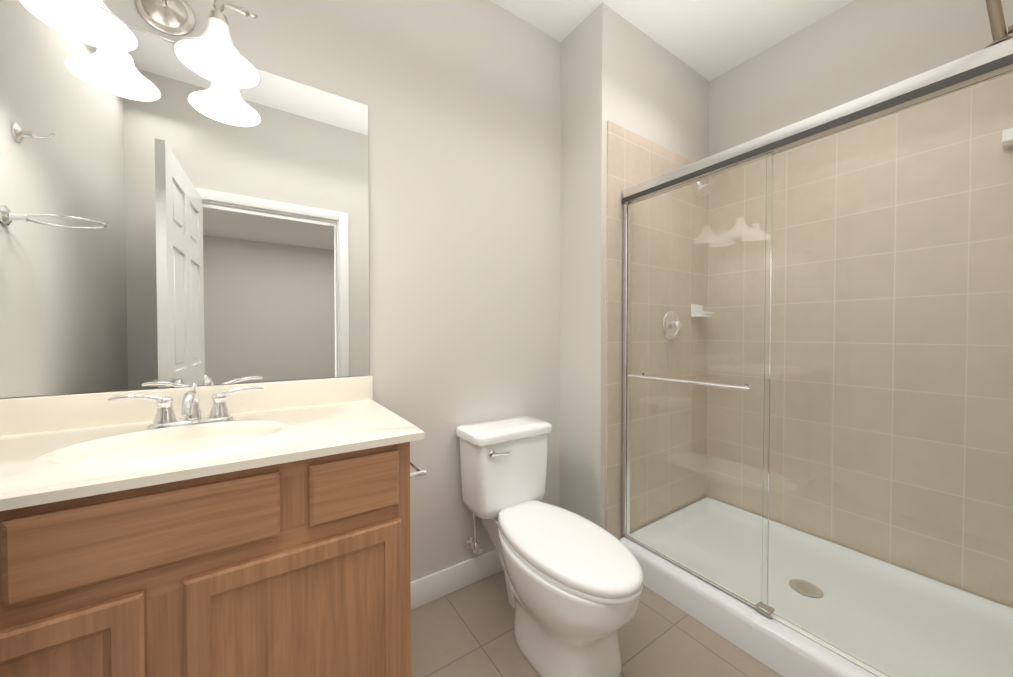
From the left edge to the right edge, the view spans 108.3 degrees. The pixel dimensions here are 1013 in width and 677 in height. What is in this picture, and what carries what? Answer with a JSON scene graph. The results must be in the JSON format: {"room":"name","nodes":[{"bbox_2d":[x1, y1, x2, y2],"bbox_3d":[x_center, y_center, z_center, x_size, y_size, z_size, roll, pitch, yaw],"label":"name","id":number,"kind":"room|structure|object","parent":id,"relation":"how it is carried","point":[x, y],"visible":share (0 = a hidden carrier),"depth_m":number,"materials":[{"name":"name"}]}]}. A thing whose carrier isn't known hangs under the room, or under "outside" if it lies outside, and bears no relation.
{"room":"bathroom","nodes":[
{"label":"bathroom","id":0,"kind":"room"},
{"bbox_2d":[0,0,560,581],"bbox_3d":[-0.625,-0.225,1.454,2.135,2.740,0.120,-1,1,-34],"label":"wall","id":1,"kind":"structure","parent":0,"point":[460,100],"depth_m":1.62,"materials":[{"name":"white paint"}]},
{"bbox_2d":[18,0,260,88],"bbox_3d":[-0.958,-0.922,1.003,0.472,0.258,0.236,-1,1,-34],"label":"sconce","id":2,"kind":"object","parent":1,"relation":"attached to","point":[212,53],"visible":0.98,"depth_m":1.04,"materials":[{"name":"white glass"}]},
{"bbox_2d":[0,0,368,397],"bbox_3d":[-0.955,-0.376,1.151,1.003,1.048,0.005,-1,1,-34],"label":"mirror","id":3,"kind":"object","parent":1,"relation":"attached to","point":[168,219],"visible":0.89,"depth_m":1.10,"materials":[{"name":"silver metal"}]},
{"bbox_2d":[410,549,503,609],"bbox_3d":[-0.134,1.084,1.725,1.015,0.115,0.013,-1,1,-34],"label":"baseboard","id":4,"kind":"structure","parent":1,"relation":"attached to","point":[436,585],"depth_m":1.65,"materials":[{"name":"white paint"}]},
{"bbox_2d":[411,570,782,676],"bbox_3d":[1.452,1.220,-1.429,5.200,0.060,7.260,-1,1,-34],"label":"floor","id":5,"kind":"structure","parent":0,"point":[467,631],"depth_m":1.38,"materials":[{"name":"tile"}]},
{"bbox_2d":[0,376,424,676],"bbox_3d":[-0.797,0.640,0.939,1.015,1.026,0.560,-1,1,-34],"label":"bathroom vanity","id":6,"kind":"object","parent":5,"relation":"on","point":[260,529],"visible":1,"depth_m":0.80,"materials":[{"name":"brown wood"}]},
{"bbox_2d":[410,459,425,477],"bbox_3d":[-0.307,0.396,1.123,0.070,0.034,0.174,-1,1,-34],"label":"paper holder","id":7,"kind":"object","parent":6,"relation":"attached to","point":[419,470],"visible":0.44,"depth_m":1.07,"materials":[{"name":"silver metal"}]},
{"bbox_2d":[456,416,642,676],"bbox_3d":[0.155,0.769,1.426,0.410,0.754,0.818,-1,1,-34],"label":"toilet","id":8,"kind":"object","parent":5,"relation":"on","point":[574,584],"visible":1,"depth_m":1.28,"materials":[{"name":"white ceramic"}]},
{"bbox_2d":[619,536,877,676],"bbox_3d":[1.256,1.074,1.549,0.868,0.140,1.256,-1,1,-34],"label":"shower curb","id":9,"kind":"object","parent":5,"relation":"on","point":[781,649],"visible":0.06,"depth_m":1.36,"materials":[{"name":"white plastic"}]},
{"bbox_2d":[622,38,1012,676],"bbox_3d":[0.930,0.139,1.314,0.103,1.734,1.254,-1,1,-34],"label":"shower door","id":10,"kind":"structure","parent":9,"relation":"on","point":[817,425],"depth_m":1.15,"materials":[{"name":"clear glass"}]},
{"bbox_2d":[560,2,708,528],"bbox_3d":[0.797,-0.237,2.238,1.100,2.740,0.410,-1,1,-34],"label":"wall","id":11,"kind":"structure","parent":0,"point":[618,69],"depth_m":1.88,"materials":[{"name":"white paint"}]},
{"bbox_2d":[605,120,693,539],"bbox_3d":[0.879,0.041,2.045,0.945,2.190,0.010,-1,1,-34],"label":"wall tile","id":12,"kind":"structure","parent":11,"relation":"attached to","point":[634,159],"depth_m":1.81,"materials":[{"name":"beige tile"}]},
{"bbox_2d":[490,0,853,80],"bbox_3d":[1.452,-1.580,-1.472,5.200,0.060,7.260,-1,1,-34],"label":"ceiling","id":13,"kind":"structure","parent":0,"point":[709,40],"depth_m":1.84,"materials":[{"name":"white paint"}]},
{"bbox_2d":[709,0,1012,156],"bbox_3d":[1.709,-0.229,1.762,0.120,2.740,1.400,-1,1,-34],"label":"wall","id":14,"kind":"structure","parent":0,"point":[853,50],"depth_m":1.77,"materials":[{"name":"white paint"}]},
{"bbox_2d":[984,0,1012,48],"bbox_3d":[1.307,-1.152,0.774,0.054,0.859,0.521,-1,1,-34],"label":"rail","id":15,"kind":"object","parent":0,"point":[997,21],"visible":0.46,"depth_m":0.90,"materials":[{"name":"silver metal"}]}
]}

